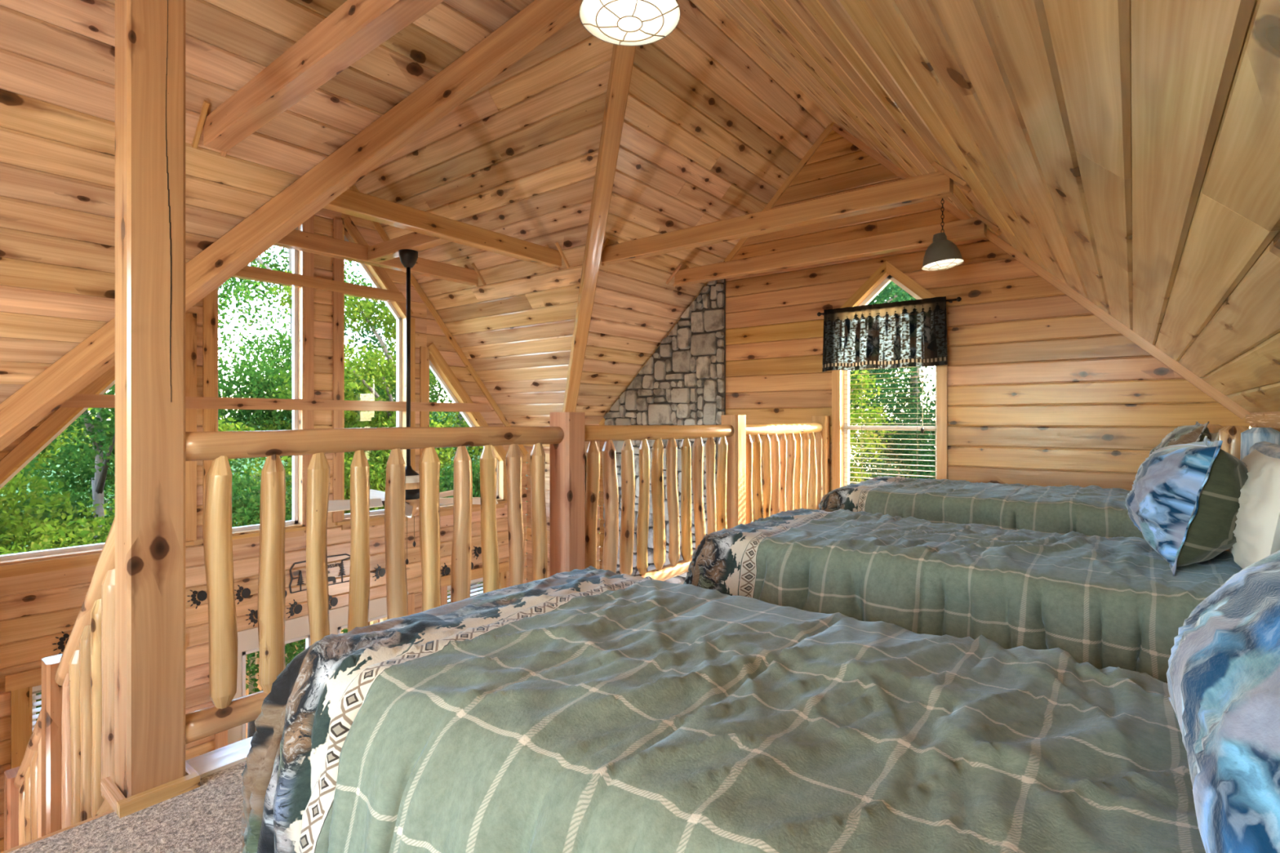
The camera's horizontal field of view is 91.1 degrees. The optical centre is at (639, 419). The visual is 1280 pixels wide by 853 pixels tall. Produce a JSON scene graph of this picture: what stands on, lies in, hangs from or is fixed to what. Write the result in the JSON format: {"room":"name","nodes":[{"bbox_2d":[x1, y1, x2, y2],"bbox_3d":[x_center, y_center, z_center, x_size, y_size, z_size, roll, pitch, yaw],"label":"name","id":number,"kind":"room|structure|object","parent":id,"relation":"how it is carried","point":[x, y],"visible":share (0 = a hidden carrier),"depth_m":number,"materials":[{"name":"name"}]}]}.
{"room":"loft bedroom","nodes":[
{"label":"loft bedroom","id":0,"kind":"room"},
{"bbox_2d":[8,760,246,852],"bbox_3d":[0.311,1.125,1.727,2.845,0.050,8.300,0,0,38],"label":"floor","id":1,"kind":"structure","parent":0,"point":[206,818],"depth_m":1.69,"materials":[{"name":"carpet"}]},
{"bbox_2d":[100,0,199,818],"bbox_3d":[-1.455,-0.735,1.867,0.205,3.670,0.190,0,0,38],"label":"square post","id":2,"kind":"object","parent":1,"relation":"on","point":[152,768],"visible":1,"depth_m":1.82,"materials":[{"name":"brown wood"}]},
{"bbox_2d":[185,426,564,744],"bbox_3d":[-0.902,0.514,2.533,0.113,0.965,1.590,0,0,38],"label":"loft railing","id":3,"kind":"object","parent":2,"relation":"attached to","point":[226,713],"visible":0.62,"depth_m":2.30,"materials":[{"name":"brown wood"}]},
{"bbox_2d":[549,412,584,577],"bbox_3d":[-0.372,0.532,3.217,0.140,1.135,0.140,0,0,38],"label":"newel post","id":4,"kind":"object","parent":1,"relation":"on","point":[566,458],"visible":0.65,"depth_m":3.16,"materials":[{"name":"red wood"}]},
{"bbox_2d":[584,424,733,581],"bbox_3d":[0.155,0.514,3.884,0.116,0.966,1.561,0,0,38],"label":"loft railing","id":5,"kind":"object","parent":4,"relation":"attached to","point":[716,496],"visible":0.81,"depth_m":3.78,"materials":[{"name":"brown wood"}]},
{"bbox_2d":[720,414,746,528],"bbox_3d":[0.678,0.535,4.554,0.140,1.130,0.140,0,0,38],"label":"newel post","id":6,"kind":"object","parent":1,"relation":"on","point":[736,451],"visible":0.58,"depth_m":4.49,"materials":[{"name":"brown wood"}]},
{"bbox_2d":[746,422,822,524],"bbox_3d":[1.197,0.514,5.199,0.120,0.964,1.517,0,0,38],"label":"loft railing","id":7,"kind":"object","parent":6,"relation":"attached to","point":[788,466],"visible":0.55,"depth_m":5.14,"materials":[{"name":"brown wood"}]},
{"bbox_2d":[812,416,830,496],"bbox_3d":[1.679,0.535,5.828,0.130,1.130,0.130,0,0,38],"label":"newel post","id":8,"kind":"object","parent":1,"relation":"on","point":[824,421],"visible":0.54,"depth_m":5.77,"materials":[{"name":"brown wood"}]},
{"bbox_2d":[1207,424,1248,553],"bbox_3d":[2.291,0.565,3.782,1.910,1.070,1.135,0,0,38],"label":"bed","id":9,"kind":"object","parent":1,"relation":"on","point":[1230,436],"visible":0.1,"depth_m":2.80,"materials":[{"name":"brown wood"}]},
{"bbox_2d":[818,475,1145,539],"bbox_3d":[2.174,0.749,3.878,1.934,0.697,1.276,0,0,38],"label":"comforter","id":10,"kind":"object","parent":9,"relation":"on","point":[1091,510],"visible":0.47,"depth_m":3.54,"materials":[{"name":"green fabric"}]},
{"bbox_2d":[1148,421,1211,456],"bbox_3d":[2.784,0.226,3.256,0.278,0.432,0.698,0,0,38],"label":"pillow","id":11,"kind":"object","parent":10,"relation":"on","point":[1185,434],"visible":0.3,"depth_m":3.05,"materials":[{"name":"beige fabric"}]},
{"bbox_2d":[1209,431,1217,441],"bbox_3d":[2.916,0.245,3.254,0.160,0.371,0.622,0,0,40],"label":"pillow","id":12,"kind":"object","parent":10,"relation":"on","point":[1214,436],"visible":0.04,"depth_m":3.02,"materials":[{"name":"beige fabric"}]},
{"bbox_2d":[1240,427,1279,460],"bbox_3d":[1.268,0.565,2.386,1.787,1.070,1.077,0,0,38],"label":"bed","id":13,"kind":"object","parent":1,"relation":"on","point":[1266,441],"visible":0.13,"depth_m":2.20,"materials":[{"name":"blue fabric"}]},
{"bbox_2d":[683,507,1242,683],"bbox_3d":[1.140,0.764,2.485,1.828,0.671,1.229,0,0,38],"label":"comforter","id":14,"kind":"object","parent":13,"relation":"on","point":[1114,602],"visible":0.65,"depth_m":2.04,"materials":[{"name":"green fabric"}]},
{"bbox_2d":[1124,435,1248,576],"bbox_3d":[1.819,0.262,2.080,0.348,0.404,0.663,0,0,38],"label":"pillow","id":15,"kind":"object","parent":14,"relation":"on","point":[1183,500],"visible":0.91,"depth_m":1.87,"materials":[{"name":"blue fabric"}]},
{"bbox_2d":[1228,448,1279,568],"bbox_3d":[1.847,0.277,1.881,0.156,0.355,0.662,0,0,38],"label":"pillow","id":16,"kind":"object","parent":14,"relation":"on","point":[1256,532],"visible":0.63,"depth_m":1.71,"materials":[{"name":"beige fabric"}]},
{"bbox_3d":[0.278,0.565,1.124,1.788,1.070,1.068,0,0,38],"label":"bed","id":17,"kind":"object","parent":1,"relation":"on","visible":0},
{"bbox_2d":[240,565,1205,852],"bbox_3d":[0.158,0.767,1.220,1.818,0.669,1.216,0,0,38],"label":"comforter","id":18,"kind":"object","parent":17,"relation":"on","point":[590,709],"visible":0.96,"depth_m":0.98,"materials":[{"name":"green fabric"}]},
{"bbox_2d":[1166,550,1279,852],"bbox_3d":[0.779,0.259,0.613,0.413,0.401,0.692,0,0,38],"label":"pillow","id":19,"kind":"object","parent":18,"relation":"on","point":[1223,673],"visible":1,"depth_m":0.61,"materials":[{"name":"blue fabric"}]},
{"bbox_2d":[0,188,526,852],"bbox_3d":[-3.071,0.565,6.062,0.180,6.770,5.100,0,0,38],"label":"wall","id":20,"kind":"structure","parent":0,"point":[35,609],"depth_m":5.62,"materials":[{"name":"brown wood"}]},
{"bbox_2d":[52,631,69,654],"bbox_3d":[-4.170,1.619,4.559,0.006,0.168,0.143,0,0,38],"label":"print","id":21,"kind":"object","parent":20,"relation":"attached to","point":[65,636],"visible":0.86,"depth_m":4.54,"materials":[{"name":"black metal"}]},
{"bbox_2d":[4,635,186,768],"bbox_3d":[-4.086,2.575,4.759,0.174,1.630,1.044,0,0,38],"label":"window","id":22,"kind":"structure","parent":20,"relation":"in","point":[20,684],"depth_m":4.36,"materials":[{"name":"brown wood"}]},
{"bbox_2d":[31,684,41,733],"bbox_3d":[-4.080,2.575,4.754,0.060,1.390,0.764,0,0,38],"label":"window blind","id":23,"kind":"object","parent":22,"relation":"attached to","point":[37,689],"visible":0.06,"depth_m":4.47,"materials":[{"name":"white"}]},
{"bbox_2d":[0,312,196,577],"bbox_3d":[-4.108,0.081,4.722,0.185,2.009,1.280,0,0,38],"label":"window","id":24,"kind":"structure","parent":20,"relation":"in","point":[61,558],"depth_m":4.58,"materials":[{"name":"brown wood"}]},
{"bbox_2d":[186,590,207,608],"bbox_3d":[-3.666,1.487,5.199,0.006,0.165,0.141,0,0,38],"label":"print","id":25,"kind":"object","parent":20,"relation":"attached to","point":[202,595],"visible":1,"depth_m":5.20,"materials":[{"name":"black metal"}]},
{"bbox_2d":[234,584,250,604],"bbox_3d":[-3.463,1.519,5.458,0.006,0.169,0.144,0,0,38],"label":"print","id":26,"kind":"object","parent":20,"relation":"attached to","point":[246,593],"visible":0.85,"depth_m":5.46,"materials":[{"name":"black metal"}]},
{"bbox_2d":[245,608,257,626],"bbox_3d":[-3.400,1.748,5.538,0.006,0.165,0.141,0,0,38],"label":"print","id":27,"kind":"object","parent":20,"relation":"attached to","point":[251,615],"visible":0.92,"depth_m":5.53,"materials":[{"name":"black metal"}]},
{"bbox_2d":[202,214,314,545],"bbox_3d":[-3.407,-0.494,5.615,0.185,3.158,0.892,0,0,38],"label":"window","id":28,"kind":"structure","parent":20,"relation":"in","point":[303,262],"depth_m":5.86,"materials":[{"name":"brown wood"}]},
{"bbox_2d":[285,599,302,617],"bbox_3d":[-3.195,1.744,5.800,0.006,0.162,0.142,0,0,38],"label":"print","id":29,"kind":"object","parent":20,"relation":"attached to","point":[298,608],"visible":1,"depth_m":5.80,"materials":[{"name":"black metal"}]},
{"bbox_2d":[214,591,414,750],"bbox_3d":[-3.047,2.895,6.056,0.126,2.110,1.860,0,0,38],"label":"door","id":30,"kind":"structure","parent":20,"relation":"in","point":[297,628],"depth_m":5.79,"materials":[{"name":"brown wood"}]},
{"bbox_2d":[288,553,350,593],"bbox_3d":[-3.041,1.462,5.991,0.008,0.287,0.580,0,0,38],"label":"sign","id":31,"kind":"object","parent":20,"relation":"attached to","point":[341,573],"visible":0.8,"depth_m":6.06,"materials":[{"name":"black metal"}]},
{"bbox_2d":[328,594,337,609],"bbox_3d":[-2.988,1.768,6.062,0.006,0.169,0.144,0,0,38],"label":"print","id":32,"kind":"object","parent":20,"relation":"attached to","point":[334,601],"visible":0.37,"depth_m":6.08,"materials":[{"name":"black metal"}]},
{"bbox_2d":[333,216,415,530],"bbox_3d":[-2.745,-0.456,6.457,0.185,3.083,0.874,0,0,38],"label":"window","id":33,"kind":"structure","parent":20,"relation":"in","point":[345,229],"depth_m":6.23,"materials":[{"name":"brown wood"}]},
{"bbox_2d":[372,564,385,581],"bbox_3d":[-2.682,1.571,6.452,0.006,0.167,0.142,0,0,38],"label":"print","id":34,"kind":"object","parent":20,"relation":"attached to","point":[382,571],"visible":1,"depth_m":6.45,"materials":[{"name":"black metal"}]},
{"bbox_2d":[349,184,528,455],"bbox_3d":[-2.262,-1.143,6.974,0.022,3.215,2.666,0,0,38],"label":"trim","id":35,"kind":"structure","parent":20,"relation":"attached to","point":[378,227],"depth_m":7.12,"materials":[{"name":"brown wood"}]},
{"bbox_2d":[440,563,450,576],"bbox_3d":[-2.197,1.698,7.069,0.006,0.162,0.143,0,0,38],"label":"print","id":36,"kind":"object","parent":20,"relation":"attached to","point":[447,570],"visible":0.85,"depth_m":7.08,"materials":[{"name":"black metal"}]},
{"bbox_2d":[419,342,506,516],"bbox_3d":[-2.050,0.120,7.342,0.185,1.930,1.235,0,0,38],"label":"window","id":37,"kind":"structure","parent":20,"relation":"in","point":[430,357],"depth_m":7.13,"materials":[{"name":"brown wood"}]},
{"bbox_2d":[440,561,508,605],"bbox_3d":[-1.997,2.575,7.418,0.174,1.630,1.000,0,0,38],"label":"window","id":38,"kind":"structure","parent":20,"relation":"in","point":[477,573],"depth_m":7.38,"materials":[{"name":"brown wood"}]},
{"bbox_2d":[447,577,483,604],"bbox_3d":[-1.991,2.575,7.413,0.060,1.390,0.720,0,0,38],"label":"window blind","id":39,"kind":"object","parent":38,"relation":"attached to","point":[480,580],"visible":0.05,"depth_m":7.44,"materials":[{"name":"white"}]},
{"bbox_2d":[472,546,481,559],"bbox_3d":[-1.925,1.573,7.417,0.006,0.164,0.141,0,0,38],"label":"print","id":40,"kind":"object","parent":20,"relation":"attached to","point":[478,549],"visible":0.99,"depth_m":7.42,"materials":[{"name":"black metal"}]},
{"bbox_2d":[0,0,534,403],"bbox_3d":[-2.996,-1.270,2.354,3.220,3.143,5.600,0,0,38],"label":"ceiling","id":41,"kind":"structure","parent":0,"point":[57,57],"depth_m":3.05,"materials":[{"name":"brown wood"}]},
{"bbox_2d":[191,0,444,156],"bbox_3d":[-1.026,-1.425,2.256,2.902,0.190,0.144,0,0,38],"label":"tie beam","id":42,"kind":"structure","parent":41,"relation":"attached to","point":[356,28],"depth_m":2.41,"materials":[{"name":"brown wood"}]},
{"bbox_2d":[526,452,586,582],"bbox_3d":[-1.012,2.188,7.777,1.000,3.524,0.140,0,0,38],"label":"wall","id":43,"kind":"structure","parent":0,"point":[529,546],"depth_m":7.98,"materials":[{"name":"brown wood"}]},
{"bbox_2d":[584,424,599,568],"bbox_3d":[-0.631,2.004,7.566,0.140,3.892,0.280,0,0,38],"label":"wall","id":44,"kind":"structure","parent":0,"point":[586,443],"depth_m":7.61,"materials":[{"name":"brown wood"}]},
{"bbox_2d":[354,0,833,453],"bbox_3d":[-0.655,-1.147,6.046,4.100,3.390,3.100,0,0,38],"label":"ceiling","id":45,"kind":"structure","parent":0,"point":[517,157],"depth_m":5.41,"materials":[{"name":"brown wood"}]},
{"bbox_2d":[562,44,635,412],"bbox_3d":[-0.450,-1.188,5.480,0.120,3.142,4.061,0,0,-13],"label":"beam","id":46,"kind":"structure","parent":45,"relation":"attached to","point":[623,56],"depth_m":4.80,"materials":[{"name":"brown wood"}]},
{"bbox_2d":[600,122,1249,568],"bbox_3d":[1.804,0.585,5.939,5.700,6.731,0.170,0,0,38],"label":"wall","id":47,"kind":"structure","parent":0,"point":[1042,391],"depth_m":5.10,"materials":[{"name":"brown wood"}]},
{"bbox_2d":[186,581,684,778],"bbox_3d":[0.142,1.119,3.920,0.130,0.062,5.060,0,0,38],"label":"trim","id":48,"kind":"structure","parent":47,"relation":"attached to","point":[206,764],"depth_m":2.01,"materials":[{"name":"white paint"}]},
{"bbox_2d":[598,124,832,425],"bbox_3d":[0.647,-1.322,6.725,2.908,2.837,0.020,0,0,38],"label":"trim","id":49,"kind":"structure","parent":47,"relation":"attached to","point":[828,130],"depth_m":6.11,"materials":[{"name":"brown wood"}]},
{"bbox_2d":[817,297,961,316],"bbox_3d":[2.142,-0.975,5.487,1.220,0.040,0.085,0,0,38],"label":"curtain rod","id":50,"kind":"object","parent":47,"relation":"attached to","point":[958,299],"visible":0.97,"depth_m":5.14,"materials":[{"name":"brown metal"}]},
{"bbox_2d":[822,296,947,372],"bbox_3d":[2.092,-0.720,5.448,1.056,0.572,0.052,0,0,37],"label":"window valance","id":51,"kind":"object","parent":50,"relation":"hanging from","point":[905,333],"visible":1,"depth_m":5.42,"materials":[{"name":"fabric"}]},
{"bbox_2d":[831,260,947,490],"bbox_3d":[2.220,-0.267,5.591,0.981,2.254,0.184,0,0,38],"label":"window","id":52,"kind":"structure","parent":47,"relation":"in","point":[878,280],"depth_m":5.66,"materials":[{"name":"brown wood"}]},
{"bbox_2d":[844,366,937,483],"bbox_3d":[2.205,-0.080,5.571,0.795,1.680,0.073,0,0,38],"label":"window blind","id":53,"kind":"object","parent":52,"relation":"attached to","point":[917,371],"visible":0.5,"depth_m":5.52,"materials":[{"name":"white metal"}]},
{"bbox_2d":[831,123,1249,418],"bbox_3d":[2.881,-1.370,4.970,2.808,2.739,0.020,0,0,38],"label":"trim","id":54,"kind":"structure","parent":47,"relation":"attached to","point":[1202,385],"depth_m":4.65,"materials":[{"name":"brown wood"}]},
{"bbox_2d":[710,0,1279,413],"bbox_3d":[0.403,-1.382,1.655,2.990,2.919,8.700,0,0,38],"label":"ceiling","id":55,"kind":"structure","parent":0,"point":[1129,150],"depth_m":1.81,"materials":[{"name":"brown wood"}]},
{"bbox_2d":[578,0,680,45],"bbox_3d":[-0.028,-1.393,1.713,0.276,0.633,0.276,0,0,38],"label":"pendant lamp","id":56,"kind":"object","parent":55,"relation":"hanging from","point":[617,22],"visible":1,"depth_m":1.81,"materials":[{"name":"glass"}]},
{"bbox_2d":[601,161,971,266],"bbox_3d":[0.772,-1.425,4.544,2.902,0.190,0.144,0,0,38],"label":"tie beam","id":57,"kind":"structure","parent":55,"relation":"attached to","point":[938,184],"depth_m":4.26,"materials":[{"name":"brown wood"}]},
{"bbox_2d":[666,209,1001,286],"bbox_3d":[1.439,-1.425,5.393,2.902,0.190,0.144,0,0,38],"label":"tie beam","id":58,"kind":"structure","parent":55,"relation":"attached to","point":[975,228],"depth_m":5.18,"materials":[{"name":"brown wood"}]},
{"bbox_2d":[921,198,964,271],"bbox_3d":[2.178,-1.397,4.520,0.275,0.627,0.276,0,0,38],"label":"pendant lamp","id":59,"kind":"object","parent":55,"relation":"hanging from","point":[943,254],"visible":0.88,"depth_m":4.48,"materials":[{"name":"metal"}]},
{"bbox_2d":[1249,411,1279,431],"bbox_3d":[1.495,0.530,0.803,0.160,1.240,8.610,0,0,38],"label":"wall","id":60,"kind":"structure","parent":0,"point":[1274,426],"depth_m":3.60,"materials":[{"name":"brown wood"}]},
{"bbox_2d":[1244,413,1279,424],"bbox_3d":[1.420,-0.003,0.856,0.020,0.055,8.300,0,0,38],"label":"trim","id":61,"kind":"structure","parent":60,"relation":"attached to","point":[1274,418],"depth_m":3.54,"materials":[{"name":"brown wood"}]},
{"bbox_3d":[-2.433,-1.228,3.782,4.100,3.211,2.657,0,0,38],"label":"ceiling","id":62,"kind":"structure","parent":0,"visible":0},
{"bbox_2d":[0,0,582,451],"bbox_3d":[-1.972,-1.188,3.543,4.061,3.142,0.120,0,0,-1],"label":"beam","id":63,"kind":"structure","parent":62,"relation":"attached to","point":[50,389],"depth_m":3.49,"materials":[{"name":"brown wood"}]},
{"bbox_2d":[273,229,486,287],"bbox_3d":[-2.304,-1.427,5.371,0.144,0.202,2.340,0,0,38],"label":"tie beam","id":64,"kind":"structure","parent":62,"relation":"attached to","point":[298,240],"depth_m":5.27,"materials":[{"name":"brown wood"}]},
{"bbox_2d":[323,188,569,270],"bbox_3d":[-1.392,-1.427,4.654,0.144,0.202,2.340,0,0,38],"label":"tie beam","id":65,"kind":"structure","parent":62,"relation":"attached to","point":[352,202],"depth_m":4.53,"materials":[{"name":"brown wood"}]},
{"bbox_2d":[368,231,450,262],"bbox_3d":[-1.848,-1.397,5.013,1.060,0.120,0.100,0,0,38],"label":"beam","id":66,"kind":"structure","parent":65,"relation":"attached to","point":[388,250],"depth_m":4.99,"materials":[{"name":"brown wood"}]},
{"bbox_2d":[328,248,497,564],"bbox_3d":[-1.891,-0.086,5.044,1.315,2.502,1.379,0,0,38],"label":"ceiling fan","id":67,"kind":"object","parent":66,"relation":"hanging from","point":[408,258],"visible":0.54,"depth_m":4.98,"materials":[{"name":"black metal"}]},
{"bbox_3d":[-1.244,4.000,2.949,6.800,0.100,8.300,0,0,38],"label":"floor","id":68,"kind":"structure","parent":0,"visible":0},
{"bbox_2d":[4,766,19,851],"bbox_3d":[-3.310,2.915,3.363,0.125,2.070,0.125,0,0,38],"label":"newel post","id":69,"kind":"object","parent":68,"relation":"on","point":[11,792],"depth_m":3.30,"materials":[{"name":"red wood"}]},
{"bbox_2d":[13,709,41,845],"bbox_3d":[-2.916,2.015,3.054,0.936,1.669,0.085,0,0,38],"label":"stair railing","id":70,"kind":"object","parent":69,"relation":"attached to","point":[28,779],"visible":0.51,"depth_m":3.03,"materials":[{"name":"brown wood"}]},
{"bbox_2d":[0,809,114,852],"bbox_3d":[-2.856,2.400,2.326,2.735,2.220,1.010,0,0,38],"label":"trim","id":71,"kind":"structure","parent":68,"relation":"on","point":[108,811],"depth_m":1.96,"materials":[{"name":"brown wood"}]},
{"bbox_2d":[41,653,62,836],"bbox_3d":[-2.515,2.045,2.739,0.125,2.010,0.125,0,0,38],"label":"newel post","id":72,"kind":"object","parent":71,"relation":"attached to","point":[51,692],"depth_m":2.67,"materials":[{"name":"red wood"}]},
{"bbox_2d":[54,517,115,829],"bbox_3d":[-1.992,1.075,2.329,1.266,1.933,0.085,0,0,38],"label":"stair railing","id":73,"kind":"object","parent":72,"relation":"attached to","point":[86,670],"visible":0.48,"depth_m":2.32,"materials":[{"name":"brown wood"}]},
{"bbox_2d":[603,261,725,583],"bbox_3d":[0.219,1.152,7.021,1.650,5.598,0.077,0,0,38],"label":"stone chimney","id":74,"kind":"object","parent":68,"relation":"on","point":[682,382],"visible":0.27,"depth_m":6.83,"materials":[{"name":"grey stone"}]},
{"label":"outside","id":75,"kind":"structure","parent":0,"visible":0},
{"bbox_2d":[35,466,906,702],"bbox_3d":[-11.123,4.894,21.454,76.000,10.552,60.000,0,0,38],"label":"ground","id":76,"kind":"structure","parent":75,"point":[251,687],"depth_m":14.25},
{"bbox_2d":[0,383,115,713],"bbox_3d":[-9.342,2.264,10.521,3.636,8.078,5.884,0,0,-23],"label":"tree","id":77,"kind":"object","parent":76,"relation":"on","point":[96,471],"visible":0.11,"depth_m":10.40,"materials":[{"name":"green plant"}]},
{"bbox_2d":[0,464,115,720],"bbox_3d":[-9.036,2.595,7.697,5.166,7.019,4.248,0,0,-38],"label":"tree","id":78,"kind":"object","parent":76,"relation":"on","point":[43,542],"visible":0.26,"depth_m":8.84,"materials":[{"name":"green plant"}]},
{"bbox_2d":[2,408,115,546],"bbox_3d":[-14.481,3.421,13.722,5.340,9.366,6.906,0,0,22],"label":"tree","id":79,"kind":"object","parent":76,"relation":"on","point":[42,456],"visible":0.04,"depth_m":13.63,"materials":[{"name":"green plant"}]},
{"bbox_2d":[0,391,265,549],"bbox_3d":[-15.955,3.577,18.612,7.519,10.066,7.878,0,0,38],"label":"tree","id":80,"kind":"object","parent":76,"relation":"on","point":[107,497],"visible":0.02,"depth_m":18.91,"materials":[{"name":"green plant"}]},
{"bbox_2d":[90,304,393,511],"bbox_3d":[-11.512,1.787,20.221,9.037,11.642,6.961,0,0,-26],"label":"tree","id":81,"kind":"object","parent":76,"relation":"on","point":[279,346],"visible":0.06,"depth_m":19.76,"materials":[{"name":"green plant"}]},
{"bbox_2d":[231,472,347,694],"bbox_3d":[-5.356,3.215,8.552,3.611,4.980,3.365,0,0,10],"label":"tree","id":82,"kind":"object","parent":76,"relation":"on","point":[243,516],"visible":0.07,"depth_m":8.25,"materials":[{"name":"green plant"}]},
{"bbox_2d":[217,269,395,648],"bbox_3d":[-6.303,1.637,11.494,4.176,8.936,4.190,0,0,33],"label":"tree","id":83,"kind":"object","parent":76,"relation":"on","point":[379,482],"visible":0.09,"depth_m":11.42,"materials":[{"name":"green plant"}]},
{"bbox_2d":[217,246,461,522],"bbox_3d":[-7.864,-0.369,15.178,6.497,13.954,6.497,0,0,-33],"label":"tree","id":84,"kind":"object","parent":76,"relation":"on","point":[258,417],"visible":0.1,"depth_m":13.20,"materials":[{"name":"green plant"}]},
{"bbox_2d":[344,262,479,488],"bbox_3d":[-5.508,-1.016,18.670,5.905,15.240,5.471,0,0,8],"label":"tree","id":85,"kind":"object","parent":76,"relation":"on","point":[374,340],"visible":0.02,"depth_m":16.91,"materials":[{"name":"green plant"}]},
{"bbox_2d":[344,294,483,604],"bbox_3d":[-4.624,1.520,12.434,4.124,9.162,3.734,0,0,6],"label":"tree","id":86,"kind":"object","parent":76,"relation":"on","point":[364,313],"visible":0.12,"depth_m":11.76,"materials":[{"name":"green plant"}]},
{"bbox_2d":[362,346,477,492],"bbox_3d":[-9.091,2.030,24.404,9.427,11.145,6.940,0,0,22],"label":"tree","id":87,"kind":"object","parent":76,"relation":"on","point":[439,393],"visible":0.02,"depth_m":24.14,"materials":[{"name":"green plant"}]},
{"bbox_2d":[439,459,527,597],"bbox_3d":[-3.084,3.198,11.714,3.646,5.005,3.049,0,0,-21],"label":"tree","id":88,"kind":"object","parent":76,"relation":"on","point":[446,485],"visible":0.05,"depth_m":11.22,"materials":[{"name":"green plant"}]},
{"bbox_2d":[430,414,600,591],"bbox_3d":[-2.569,1.815,14.286,4.690,8.577,3.976,0,0,-10],"label":"tree","id":89,"kind":"object","parent":76,"relation":"on","point":[460,415],"visible":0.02,"depth_m":14.43,"materials":[{"name":"green plant"}]},
{"bbox_2d":[849,369,897,484],"bbox_3d":[2.837,1.212,10.381,2.546,4.978,2.128,0,0,18],"label":"tree","id":90,"kind":"object","parent":76,"relation":"on","point":[858,413],"visible":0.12,"depth_m":10.14,"materials":[{"name":"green plant"}]},
{"bbox_2d":[850,280,912,448],"bbox_3d":[5.495,-2.598,17.387,6.501,10.999,5.651,0,0,42],"label":"tree","id":91,"kind":"object","parent":76,"relation":"on","point":[891,281],"visible":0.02,"depth_m":16.54,"materials":[{"name":"green plant"}]},
{"bbox_2d":[849,280,915,480],"bbox_3d":[3.612,-0.642,12.076,3.810,8.691,3.952,0,0,4],"label":"tree","id":92,"kind":"object","parent":76,"relation":"on","point":[897,295],"visible":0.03,"depth_m":11.91,"materials":[{"name":"green plant"}]},
{"bbox_2d":[849,296,927,449],"bbox_3d":[6.347,-2.992,21.938,5.941,12.197,6.674,0,0,-14],"label":"tree","id":93,"kind":"object","parent":76,"relation":"on","point":[888,296],"visible":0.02,"depth_m":20.12,"materials":[{"name":"green plant"}]},
{"bbox_2d":[849,281,935,479],"bbox_3d":[6.675,-1.802,13.152,5.248,9.409,4.962,0,0,35],"label":"tree","id":94,"kind":"object","parent":76,"relation":"on","point":[892,444],"visible":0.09,"depth_m":13.10,"materials":[{"name":"green plant"}]},
{"bbox_2d":[849,367,935,477],"bbox_3d":[8.086,-2.885,18.612,5.154,11.682,5.253,0,0,-13],"label":"tree","id":95,"kind":"object","parent":76,"relation":"on","point":[912,384],"visible":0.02,"depth_m":18.11,"materials":[{"name":"green plant"}]},
{"bbox_2d":[882,283,935,479],"bbox_3d":[7.863,-2.036,15.347,3.661,9.885,3.028,0,0,17],"label":"tree","id":96,"kind":"object","parent":76,"relation":"on","point":[926,473],"visible":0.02,"depth_m":15.86,"materials":[{"name":"green plant"}]},
{"bbox_3d":[-4.180,4.055,6.972,2.548,0.030,5.000,0,0,38],"label":"deck","id":97,"kind":"object","parent":76,"relation":"on","visible":0},
{"bbox_2d":[247,720,255,737],"bbox_3d":[-3.790,3.566,6.665,0.555,0.951,0.550,0,0,38],"label":"patio chair","id":98,"kind":"object","parent":97,"relation":"on","point":[251,726],"visible":0.02,"depth_m":6.61,"materials":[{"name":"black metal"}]},
{"bbox_2d":[245,617,387,738],"bbox_3d":[-5.121,3.230,7.710,0.100,1.620,5.000,0,0,38],"label":"deck railing","id":99,"kind":"object","parent":97,"relation":"on","point":[371,623],"visible":0.02,"depth_m":8.00,"materials":[{"name":"brown wood"}]},
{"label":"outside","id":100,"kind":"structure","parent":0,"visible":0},
{"bbox_2d":[0,411,527,547],"bbox_3d":[-59.546,5.712,110.360,90.000,20.073,220.000,0,0,38],"label":"hill","id":101,"kind":"structure","parent":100,"point":[264,461],"depth_m":89.85,"materials":[{"name":"green plant"}]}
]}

